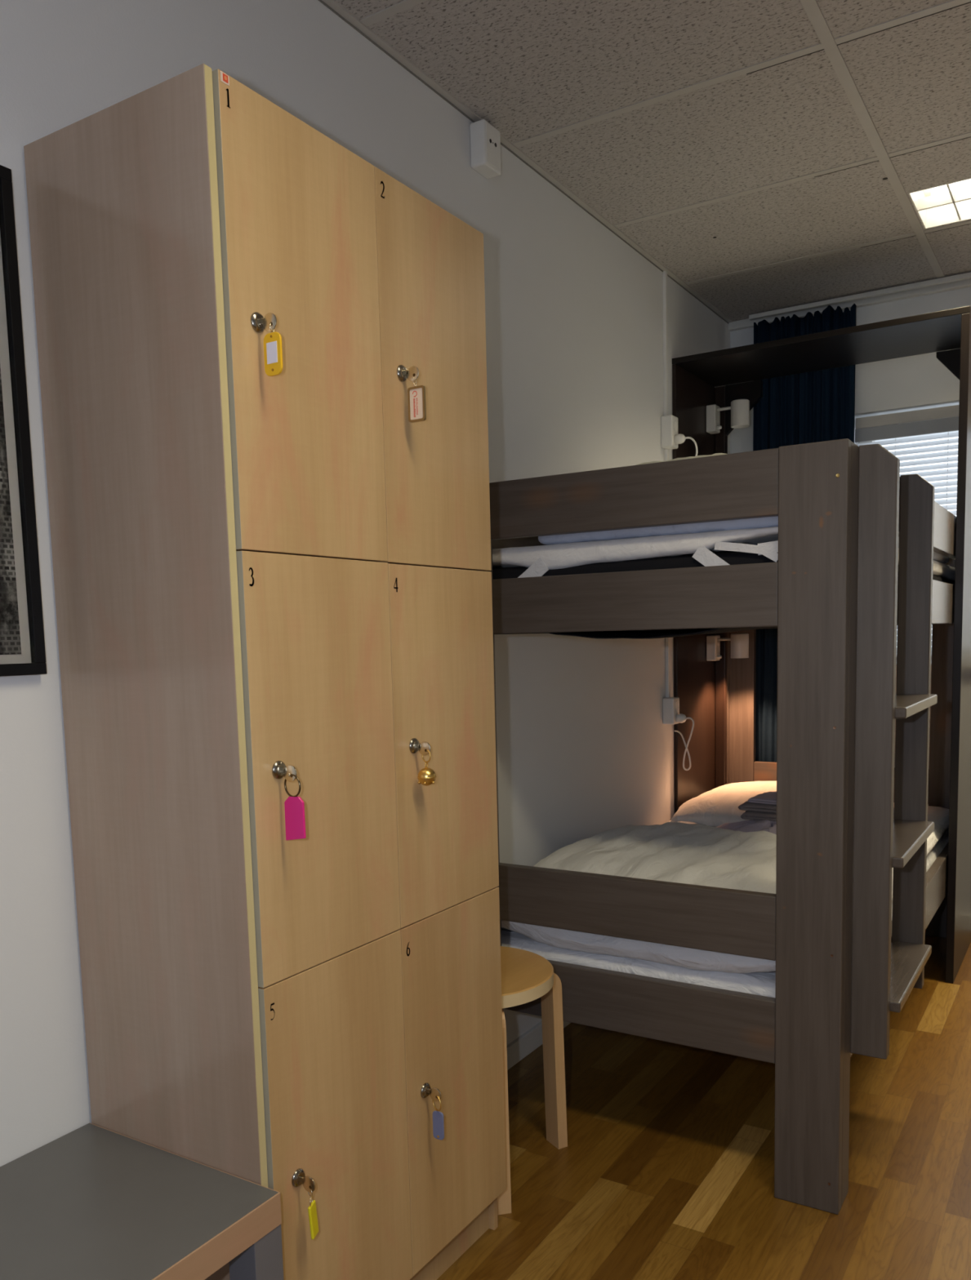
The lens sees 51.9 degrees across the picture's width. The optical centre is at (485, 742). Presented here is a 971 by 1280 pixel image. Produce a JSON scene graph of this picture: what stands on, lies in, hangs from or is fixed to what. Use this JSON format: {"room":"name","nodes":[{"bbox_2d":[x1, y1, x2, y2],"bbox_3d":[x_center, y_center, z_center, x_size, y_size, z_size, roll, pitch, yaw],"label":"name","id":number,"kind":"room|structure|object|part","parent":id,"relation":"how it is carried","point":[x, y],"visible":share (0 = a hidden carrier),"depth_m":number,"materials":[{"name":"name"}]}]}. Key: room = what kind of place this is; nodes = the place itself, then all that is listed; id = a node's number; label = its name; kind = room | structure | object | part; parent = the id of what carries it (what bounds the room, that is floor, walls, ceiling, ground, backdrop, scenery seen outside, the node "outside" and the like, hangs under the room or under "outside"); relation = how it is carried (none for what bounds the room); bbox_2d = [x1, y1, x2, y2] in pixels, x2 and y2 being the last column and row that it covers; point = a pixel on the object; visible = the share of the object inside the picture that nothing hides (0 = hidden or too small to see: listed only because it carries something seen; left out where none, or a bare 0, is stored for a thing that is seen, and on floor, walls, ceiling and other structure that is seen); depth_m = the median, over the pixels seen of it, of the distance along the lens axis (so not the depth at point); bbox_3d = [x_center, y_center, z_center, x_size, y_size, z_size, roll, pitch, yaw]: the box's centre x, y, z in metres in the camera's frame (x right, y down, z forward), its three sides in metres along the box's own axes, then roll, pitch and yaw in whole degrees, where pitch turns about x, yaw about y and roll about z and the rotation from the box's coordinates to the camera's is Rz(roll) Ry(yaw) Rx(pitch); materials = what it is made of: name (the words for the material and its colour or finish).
{"room":"dormitory","nodes":[
{"label":"dormitory","id":0,"kind":"room"},
{"bbox_2d":[0,0,729,1166],"bbox_3d":[-0.531,-0.312,1.733,0.120,2.654,5.873,2,7,32],"label":"wall","id":1,"kind":"structure","parent":0,"point":[574,313],"depth_m":2.21,"materials":[{"name":"white paint"}]},
{"bbox_2d":[0,164,46,676],"bbox_3d":[-0.781,-0.417,1.192,0.016,0.691,0.508,2,7,32],"label":"picture frame","id":2,"kind":"object","parent":1,"relation":"attached to","point":[22,641],"visible":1,"depth_m":1.39,"materials":[{"name":"black paint"}]},
{"bbox_3d":[-0.780,-0.417,1.192,0.002,0.658,0.475,2,7,32],"label":"glass","id":3,"kind":"part","parent":2,"relation":"part of","materials":[{"name":"black"}]},
{"bbox_2d":[469,119,501,178],"bbox_3d":[0.001,-1.409,2.367,0.044,0.100,0.076,2,7,32],"label":"wall socket","id":4,"kind":"object","parent":1,"relation":"attached to","point":[485,139],"visible":1,"depth_m":2.34,"materials":[{"name":"white plastic"}]},
{"bbox_2d":[318,0,733,323],"bbox_3d":[-0.499,-1.379,1.584,0.019,0.006,5.633,2,7,32],"label":"trim","id":5,"kind":"structure","parent":1,"relation":"attached to","point":[333,4],"depth_m":2.46,"materials":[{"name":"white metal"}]},
{"bbox_2d":[506,1021,570,1070],"bbox_3d":[0.387,0.768,3.164,0.012,0.060,2.473,2,7,32],"label":"baseboard","id":6,"kind":"structure","parent":1,"relation":"attached to","point":[527,1042],"depth_m":2.70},
{"bbox_2d":[662,270,670,697],"bbox_3d":[0.624,-0.876,3.441,0.012,1.440,0.020,2,7,32],"label":"cable trunking","id":7,"kind":"object","parent":1,"relation":"attached to","point":[664,273],"visible":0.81,"depth_m":3.40,"materials":[{"name":"white plastic"}]},
{"bbox_2d":[660,414,684,449],"bbox_3d":[0.644,-1.061,3.400,0.076,0.105,0.060,2,7,32],"label":"power outlet","id":8,"kind":"object","parent":1,"relation":"attached to","point":[670,438],"visible":1,"depth_m":3.38,"materials":[{"name":"white plastic"}]},
{"bbox_2d":[673,420,677,431],"bbox_3d":[0.647,-1.079,3.395,0.002,0.038,0.038,2,7,32],"label":"socket","id":9,"kind":"object","parent":8,"relation":"attached to","point":[675,422],"depth_m":3.40,"materials":[{"name":"white plastic"}]},
{"bbox_2d":[684,436,697,456],"bbox_3d":[0.709,-0.892,3.405,0.046,0.296,0.048,2,7,32],"label":"cable","id":10,"kind":"object","parent":8,"relation":"hanging from","point":[685,437],"visible":0.41,"depth_m":3.37,"materials":[{"name":"white plastic"}]},
{"bbox_2d":[662,697,686,724],"bbox_3d":[0.667,-0.112,3.500,0.076,0.093,0.060,2,7,32],"label":"power outlet","id":11,"kind":"object","parent":1,"relation":"attached to","point":[671,715],"visible":1,"depth_m":3.48,"materials":[{"name":"white plastic"}]},
{"bbox_2d":[674,700,679,711],"bbox_3d":[0.671,-0.130,3.495,0.002,0.038,0.038,2,7,32],"label":"socket","id":12,"kind":"object","parent":11,"relation":"attached to","point":[676,702],"depth_m":3.49,"materials":[{"name":"white plastic"}]},
{"bbox_2d":[674,717,693,770],"bbox_3d":[0.695,0.001,3.529,0.025,0.190,0.120,-4,6,-22],"label":"cable","id":13,"kind":"object","parent":11,"relation":"hanging from","point":[691,718],"visible":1,"depth_m":3.50,"materials":[{"name":"white plastic"}]},
{"bbox_2d":[335,0,970,320],"bbox_3d":[0.662,-1.340,0.866,2.750,0.016,5.633,2,7,32],"label":"ceiling","id":14,"kind":"structure","parent":0,"point":[527,68],"depth_m":2.37,"materials":[{"name":"tile"}]},
{"bbox_2d":[360,0,426,26],"bbox_3d":[0.075,-1.416,1.780,0.746,0.006,0.022,2,7,32],"label":"trim","id":15,"kind":"structure","parent":14,"relation":"attached to","point":[403,5],"depth_m":1.94,"materials":[{"name":"white metal"}]},
{"bbox_2d":[512,43,823,147],"bbox_3d":[0.391,-1.477,2.287,0.746,0.006,0.022,2,7,32],"label":"trim","id":16,"kind":"structure","parent":14,"relation":"attached to","point":[818,46],"depth_m":2.26,"materials":[{"name":"white metal"}]},
{"bbox_2d":[613,155,878,227],"bbox_3d":[0.706,-1.539,2.794,0.746,0.006,0.022,2,7,32],"label":"trim","id":17,"kind":"structure","parent":14,"relation":"attached to","point":[873,158],"depth_m":2.77,"materials":[{"name":"white metal"}]},
{"bbox_2d":[684,232,915,284],"bbox_3d":[1.022,-1.600,3.300,0.746,0.006,0.022,2,7,32],"label":"trim","id":18,"kind":"structure","parent":14,"relation":"attached to","point":[911,233],"depth_m":3.28,"materials":[{"name":"white metal"}]},
{"bbox_2d":[746,1,970,247],"bbox_3d":[0.155,-1.338,1.044,0.500,0.002,4.802,2,7,32],"label":"trim","id":19,"kind":"structure","parent":14,"relation":"attached to","point":[968,2],"depth_m":2.15,"materials":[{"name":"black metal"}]},
{"bbox_2d":[748,271,970,319],"bbox_3d":[1.785,-1.613,3.380,1.800,0.016,0.020,2,7,32],"label":"rail","id":20,"kind":"object","parent":14,"relation":"attached to","point":[966,275],"visible":1,"depth_m":3.63,"materials":[{"name":"white metal"}]},
{"bbox_2d":[752,303,856,762],"bbox_3d":[1.222,-0.498,3.867,0.384,2.270,0.047,2,7,30],"label":"curtain","id":21,"kind":"object","parent":20,"relation":"hanging from","point":[815,406],"visible":0.21,"depth_m":3.80,"materials":[{"name":"blue fabric"}]},
{"bbox_2d":[800,0,944,278],"bbox_3d":[0.155,-1.354,1.180,0.025,0.008,5.633,2,7,32],"label":"trim","id":22,"kind":"structure","parent":14,"relation":"attached to","point":[811,7],"depth_m":2.39,"materials":[{"name":"white metal"}]},
{"bbox_2d":[834,0,970,44],"bbox_3d":[1.229,-1.444,1.770,1.175,0.006,0.022,2,7,32],"label":"trim","id":23,"kind":"structure","parent":14,"relation":"attached to","point":[951,3],"depth_m":2.01,"materials":[{"name":"white metal"}]},
{"bbox_2d":[887,131,970,157],"bbox_3d":[1.544,-1.505,2.276,1.175,0.006,0.022,2,7,32],"label":"trim","id":24,"kind":"structure","parent":14,"relation":"attached to","point":[967,134],"depth_m":2.53,"materials":[{"name":"white metal"}]},
{"bbox_2d":[907,177,970,229],"bbox_3d":[1.776,-1.591,2.624,1.190,0.091,0.305,2,7,32],"label":"ceiling light","id":25,"kind":"object","parent":14,"relation":"attached to","point":[948,202],"visible":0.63,"depth_m":2.96,"materials":[{"name":"white plastic"}]},
{"bbox_2d":[923,220,970,233],"bbox_3d":[1.859,-1.566,2.783,1.175,0.006,0.022,2,7,32],"label":"trim","id":26,"kind":"structure","parent":14,"relation":"attached to","point":[959,224],"depth_m":3.05,"materials":[{"name":"white metal"}]},
{"bbox_2d":[436,935,970,1279],"bbox_3d":[0.722,1.032,1.116,2.750,0.050,5.633,2,7,32],"label":"floor","id":27,"kind":"structure","parent":0,"point":[664,1171],"depth_m":2.12,"materials":[{"name":"brown wood"}]},
{"bbox_2d":[0,1123,283,1279],"bbox_3d":[-0.582,0.824,1.226,0.398,0.405,0.550,2,7,32],"label":"side table","id":28,"kind":"object","parent":27,"relation":"on","point":[93,1202],"visible":1,"depth_m":1.30,"materials":[{"name":"grey laminate"}]},
{"bbox_3d":[-0.304,0.826,1.349,0.050,0.361,0.050,2,7,32],"label":"leg","id":29,"kind":"part","parent":28,"relation":"part of","materials":[{"name":"grey laminate"}]},
{"bbox_2d":[23,62,506,1279],"bbox_3d":[-0.298,0.052,1.654,0.375,1.834,0.625,2,7,32],"label":"tall cabinet","id":30,"kind":"object","parent":27,"relation":"on","point":[256,574],"visible":1,"depth_m":1.41,"materials":[{"name":"brown wood"}]},
{"bbox_3d":[-0.467,0.083,1.400,0.358,1.834,0.013,2,7,32],"label":"panel","id":31,"kind":"part","parent":30,"relation":"part of","materials":[{"name":"brown wood"}]},
{"bbox_2d":[222,72,228,83],"bbox_3d":[-0.318,-0.814,1.221,0.001,0.008,0.008,2,7,32],"label":"print","id":32,"kind":"object","parent":30,"relation":"attached to","point":[225,77],"depth_m":1.22},
{"bbox_2d":[260,312,282,376],"bbox_3d":[-0.273,-0.509,1.273,0.033,0.078,0.010,4,8,44],"label":"key","id":33,"kind":"object","parent":30,"relation":"attached to","point":[273,349],"visible":1,"depth_m":1.27,"materials":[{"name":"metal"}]},
{"bbox_2d":[280,764,306,839],"bbox_3d":[-0.257,0.081,1.334,0.037,0.103,0.005,3,7,34],"label":"key","id":34,"kind":"object","parent":30,"relation":"attached to","point":[294,806],"visible":1,"depth_m":1.33,"materials":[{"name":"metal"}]},
{"bbox_3d":[-0.271,0.037,1.337,0.007,0.007,0.002,2,7,32],"label":"blade","id":35,"kind":"part","parent":34,"relation":"part of","materials":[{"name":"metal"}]},
{"bbox_3d":[-0.245,-0.549,1.376,0.020,0.576,0.306,2,7,32],"label":"door","id":36,"kind":"part","parent":30,"relation":"part of","materials":[{"name":"brown wood"}]},
{"bbox_2d":[300,1176,318,1239],"bbox_3d":[-0.246,0.647,1.396,0.028,0.086,0.021,2,7,32],"label":"key","id":37,"kind":"object","parent":30,"relation":"attached to","point":[308,1184],"visible":1,"depth_m":1.39,"materials":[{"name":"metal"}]},
{"bbox_3d":[-0.231,0.025,1.437,0.020,0.577,0.306,2,7,32],"label":"door","id":38,"kind":"part","parent":30,"relation":"part of","materials":[{"name":"brown wood"}]},
{"bbox_3d":[-0.217,0.608,1.498,0.020,0.591,0.306,2,7,32],"label":"door","id":39,"kind":"part","parent":30,"relation":"part of","materials":[{"name":"brown wood"}]},
{"bbox_2d":[404,365,426,422],"bbox_3d":[-0.108,-0.537,1.534,0.036,0.084,0.006,2,7,32],"label":"key","id":40,"kind":"object","parent":30,"relation":"attached to","point":[416,394],"visible":1,"depth_m":1.53,"materials":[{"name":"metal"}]},
{"bbox_2d":[412,391,417,417],"bbox_3d":[-0.108,-0.522,1.534,0.010,0.039,0.001,2,7,32],"label":"print","id":41,"kind":"object","parent":40,"relation":"attached to","point":[415,393],"depth_m":1.53},
{"bbox_3d":[-0.105,-0.521,1.534,0.031,0.052,0.004,2,7,32],"label":"tag frame","id":42,"kind":"part","parent":40,"relation":"part of","materials":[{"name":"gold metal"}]},
{"bbox_2d":[416,741,435,786],"bbox_3d":[-0.095,0.033,1.595,0.030,0.072,0.030,-4,7,-23],"label":"key","id":43,"kind":"object","parent":30,"relation":"in","point":[426,776],"visible":1,"depth_m":1.59,"materials":[{"name":"metal"}]},
{"bbox_3d":[-0.084,-0.580,1.635,0.020,0.577,0.304,2,7,32],"label":"door","id":44,"kind":"part","parent":30,"relation":"part of","materials":[{"name":"brown wood"}]},
{"bbox_2d":[427,1087,444,1140],"bbox_3d":[-0.082,0.616,1.657,0.031,0.088,0.008,4,8,42],"label":"key","id":45,"kind":"object","parent":30,"relation":"attached to","point":[434,1093],"visible":1,"depth_m":1.65,"materials":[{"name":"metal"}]},
{"bbox_3d":[-0.070,-0.005,1.696,0.020,0.576,0.304,2,7,32],"label":"door","id":46,"kind":"part","parent":30,"relation":"part of","materials":[{"name":"brown wood"}]},
{"bbox_3d":[-0.055,0.576,1.757,0.020,0.591,0.304,2,7,32],"label":"door","id":47,"kind":"part","parent":30,"relation":"part of","materials":[{"name":"brown wood"}]},
{"bbox_3d":[-0.149,0.022,1.921,0.347,1.831,0.013,2,7,32],"label":"panel","id":48,"kind":"part","parent":30,"relation":"part of","materials":[{"name":"brown wood"}]},
{"bbox_2d":[497,946,567,1215],"bbox_3d":[-0.018,0.695,2.143,0.351,0.441,0.362,2,7,32],"label":"stool","id":49,"kind":"object","parent":27,"relation":"on","point":[526,976],"visible":0.43,"depth_m":2.18,"materials":[{"name":"brown wood"}]},
{"bbox_3d":[0.006,0.721,2.022,0.050,0.412,0.150,-3,6,-12],"label":"leg","id":50,"kind":"part","parent":49,"relation":"part of","materials":[{"name":"brown wood"}]},
{"bbox_3d":[-0.022,0.492,2.104,0.332,0.029,0.332,2,7,32],"label":"seat","id":51,"kind":"part","parent":49,"relation":"part of","materials":[{"name":"brown wood"}]},
{"bbox_3d":[0.101,0.701,2.193,0.150,0.412,0.050,-5,7,-29],"label":"leg","id":52,"kind":"part","parent":49,"relation":"part of","materials":[{"name":"brown wood"}]},
{"bbox_2d":[484,438,955,1214],"bbox_3d":[0.855,0.069,2.928,0.979,1.476,2.020,2,7,32],"label":"bunk bed","id":53,"kind":"object","parent":27,"relation":"on","point":[837,593],"visible":0.86,"depth_m":1.97,"materials":[{"name":"grey wood"}]},
{"bbox_3d":[-0.013,0.154,2.340,0.125,1.475,0.094,2,7,32],"label":"post","id":54,"kind":"part","parent":53,"relation":"part of","materials":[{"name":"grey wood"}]},
{"bbox_3d":[0.440,-0.619,3.120,0.024,0.122,1.859,2,7,32],"label":"rail","id":55,"kind":"part","parent":53,"relation":"part of","materials":[{"name":"grey wood"}]},
{"bbox_3d":[0.280,-0.501,2.041,0.642,0.122,0.024,2,7,32],"label":"rail","id":56,"kind":"part","parent":53,"relation":"part of","materials":[{"name":"grey wood"}]},
{"bbox_3d":[0.285,-0.293,2.063,0.642,0.120,0.024,2,7,32],"label":"rail","id":57,"kind":"part","parent":53,"relation":"part of","materials":[{"name":"grey wood"}]},
{"bbox_3d":[0.301,0.352,2.131,0.642,0.129,0.024,2,7,32],"label":"rail","id":58,"kind":"part","parent":53,"relation":"part of","materials":[{"name":"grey wood"}]},
{"bbox_3d":[0.306,0.563,2.153,0.642,0.128,0.024,2,7,32],"label":"rail","id":59,"kind":"part","parent":53,"relation":"part of","materials":[{"name":"grey wood"}]},
{"bbox_2d":[492,551,954,584],"bbox_3d":[0.797,-0.421,2.889,0.837,0.127,1.911,2,7,32],"label":"mattress","id":60,"kind":"object","parent":53,"relation":"on","point":[738,557],"visible":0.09,"depth_m":2.07,"materials":[{"name":"black fabric"}]},
{"bbox_2d":[492,526,955,580],"bbox_3d":[0.793,-0.471,2.878,0.836,0.108,1.913,2,7,32],"label":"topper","id":61,"kind":"object","parent":60,"relation":"on","point":[539,559],"visible":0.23,"depth_m":2.06,"materials":[{"name":"white fabric"}]},
{"bbox_2d":[537,515,949,564],"bbox_3d":[0.803,-0.523,2.698,0.634,0.038,1.607,2,7,32],"label":"quilt","id":62,"kind":"object","parent":61,"relation":"on","point":[765,522],"visible":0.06,"depth_m":2.05,"materials":[{"name":"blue fabric"}]},
{"bbox_2d":[635,453,724,465],"bbox_3d":[0.541,-0.623,2.572,0.636,0.206,0.568,2,7,32],"label":"pillow","id":63,"kind":"object","parent":62,"relation":"on","point":[715,454],"visible":0.04,"depth_m":2.46,"materials":[{"name":"white fabric"}]},
{"bbox_2d":[501,827,948,997],"bbox_3d":[0.818,0.429,2.977,0.839,0.122,1.917,2,7,32],"label":"mattress","id":64,"kind":"object","parent":53,"relation":"on","point":[762,984],"visible":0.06,"depth_m":2.16,"materials":[{"name":"white fabric"}]},
{"bbox_2d":[500,805,948,973],"bbox_3d":[0.811,0.339,2.962,0.852,0.078,1.923,2,7,32],"label":"topper","id":65,"kind":"object","parent":64,"relation":"on","point":[686,957],"visible":0.07,"depth_m":2.16,"materials":[{"name":"white fabric"}]},
{"bbox_2d":[533,822,776,893],"bbox_3d":[0.496,0.305,2.570,0.706,0.126,0.863,2,7,32],"label":"duvet","id":66,"kind":"object","parent":65,"relation":"on","point":[693,854],"visible":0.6,"depth_m":2.44,"materials":[{"name":"white fabric"}]},
{"bbox_2d":[715,819,776,835],"bbox_3d":[0.898,0.267,3.120,0.424,0.055,0.297,2,7,32],"label":"linens","id":67,"kind":"object","parent":66,"relation":"on","point":[750,825],"visible":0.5,"depth_m":3.10,"materials":[{"name":"grey fabric"}]},
{"bbox_2d":[740,810,776,821],"bbox_3d":[0.967,0.225,3.179,0.259,0.026,0.200,2,7,30],"label":"folded towel","id":68,"kind":"object","parent":67,"relation":"on","point":[747,815],"visible":0.23,"depth_m":3.13,"materials":[{"name":"grey fabric"}]},
{"bbox_2d":[737,800,776,813],"bbox_3d":[0.963,0.200,3.184,0.255,0.026,0.190,3,7,35],"label":"folded towel","id":69,"kind":"object","parent":68,"relation":"on","point":[746,806],"visible":0.15,"depth_m":3.15,"materials":[{"name":"grey fabric"}]},
{"bbox_2d":[747,791,776,804],"bbox_3d":[0.978,0.179,3.172,0.236,0.019,0.170,3,8,38],"label":"folded towel","id":70,"kind":"object","parent":69,"relation":"on","point":[767,797],"visible":0.3,"depth_m":3.16,"materials":[{"name":"grey fabric"}]},
{"bbox_2d":[671,781,776,826],"bbox_3d":[1.048,0.205,3.504,0.679,0.101,0.721,2,7,32],"label":"pillow","id":71,"kind":"object","parent":65,"relation":"on","point":[717,806],"visible":0.36,"depth_m":3.38,"materials":[{"name":"white fabric"}]},
{"bbox_3d":[1.006,-0.044,3.978,0.125,1.475,0.065,2,7,32],"label":"post","id":72,"kind":"part","parent":53,"relation":"part of","materials":[{"name":"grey wood"}]},
{"bbox_3d":[0.639,0.180,1.936,0.125,1.475,0.094,2,7,32],"label":"post","id":73,"kind":"part","parent":53,"relation":"part of","materials":[{"name":"grey wood"}]},
{"bbox_3d":[1.346,0.149,3.809,0.642,0.129,0.024,2,7,32],"label":"rail","id":74,"kind":"part","parent":53,"relation":"part of","materials":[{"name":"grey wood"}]},
{"bbox_3d":[1.203,0.474,2.778,0.026,0.128,1.859,2,7,32],"label":"rail","id":75,"kind":"part","parent":53,"relation":"part of","materials":[{"name":"grey wood"}]},
{"bbox_3d":[1.182,-0.381,2.688,0.026,0.120,1.859,2,7,32],"label":"rail","id":76,"kind":"part","parent":53,"relation":"part of","materials":[{"name":"grey wood"}]},
{"bbox_3d":[1.177,-0.589,2.666,0.026,0.122,1.859,2,7,32],"label":"rail","id":77,"kind":"part","parent":53,"relation":"part of","materials":[{"name":"grey wood"}]},
{"bbox_3d":[1.659,-0.018,3.574,0.125,1.475,0.065,2,7,32],"label":"post","id":78,"kind":"part","parent":53,"relation":"part of","materials":[{"name":"grey wood"}]},
{"bbox_2d":[671,305,970,983],"bbox_3d":[1.216,-0.311,3.556,0.936,2.082,0.561,2,7,32],"label":"surround","id":79,"kind":"object","parent":27,"relation":"on","point":[700,685],"visible":0.7,"depth_m":3.38,"materials":[{"name":"brown wood"}]},
{"bbox_3d":[0.825,-0.316,3.800,0.014,2.062,0.560,2,7,32],"label":"panel","id":80,"kind":"part","parent":79,"relation":"part of","materials":[{"name":"brown wood"}]},
{"bbox_3d":[0.916,-0.553,3.879,0.041,1.612,0.028,2,7,32],"label":"post","id":81,"kind":"part","parent":79,"relation":"part of","materials":[{"name":"brown wood"}]},
{"bbox_2d":[706,633,748,661],"bbox_3d":[0.923,-0.364,3.793,0.156,0.101,0.067,2,7,32],"label":"reading lamp","id":82,"kind":"object","parent":79,"relation":"attached to","point":[739,642],"visible":1,"depth_m":3.76,"materials":[{"name":"white metal"}]},
{"bbox_3d":[0.874,-0.364,3.826,0.037,0.097,0.055,2,7,32],"label":"wall plate","id":83,"kind":"part","parent":82,"relation":"part of","materials":[{"name":"white metal"}]},
{"bbox_3d":[0.911,-0.395,3.797,0.054,0.011,0.011,2,7,32],"label":"arm","id":84,"kind":"part","parent":82,"relation":"part of","materials":[{"name":"white metal"}]},
{"bbox_2d":[706,399,749,434],"bbox_3d":[0.902,-1.212,3.704,0.156,0.100,0.067,2,7,32],"label":"reading lamp","id":85,"kind":"object","parent":79,"relation":"attached to","point":[740,408],"visible":1,"depth_m":3.68,"materials":[{"name":"white metal"}]},
{"bbox_3d":[0.852,-1.213,3.736,0.037,0.097,0.055,2,7,32],"label":"wall plate","id":86,"kind":"part","parent":85,"relation":"part of","materials":[{"name":"white metal"}]},
{"bbox_3d":[0.889,-1.243,3.708,0.054,0.011,0.011,2,7,32],"label":"arm","id":87,"kind":"part","parent":85,"relation":"part of","materials":[{"name":"white metal"}]},
{"bbox_3d":[1.604,-0.285,3.318,0.024,2.062,0.560,2,7,32],"label":"panel","id":88,"kind":"part","parent":79,"relation":"part of","materials":[{"name":"black wood"}]},
{"bbox_2d":[729,286,970,806],"bbox_3d":[2.236,-0.564,3.464,2.990,2.654,0.250,2,7,32],"label":"wall","id":89,"kind":"structure","parent":0,"point":[919,381],"depth_m":3.67,"materials":[{"name":"paint"}]},
{"bbox_2d":[728,278,970,331],"bbox_3d":[2.136,-1.604,3.235,2.750,0.030,0.028,2,7,32],"label":"trim","id":90,"kind":"structure","parent":89,"relation":"attached to","point":[744,323],"depth_m":3.66,"materials":[{"name":"grey metal"}]},
{"bbox_2d":[858,430,958,662],"bbox_3d":[2.104,-0.764,3.551,1.480,0.940,0.060,2,7,32],"label":"window","id":91,"kind":"structure","parent":89,"relation":"in","point":[957,430],"depth_m":3.77,"materials":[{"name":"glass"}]},
{"bbox_2d":[854,404,958,660],"bbox_3d":[2.038,-0.750,3.447,1.460,0.913,0.048,2,7,32],"label":"blind","id":92,"kind":"object","parent":91,"relation":"attached to","point":[943,419],"visible":0.27,"depth_m":3.66,"materials":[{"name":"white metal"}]},
{"bbox_3d":[1.692,-0.746,3.667,0.002,0.860,0.002,2,7,32],"label":"ladder cord","id":93,"kind":"part","parent":92,"relation":"part of","materials":[{"name":"white fabric"}]}
]}

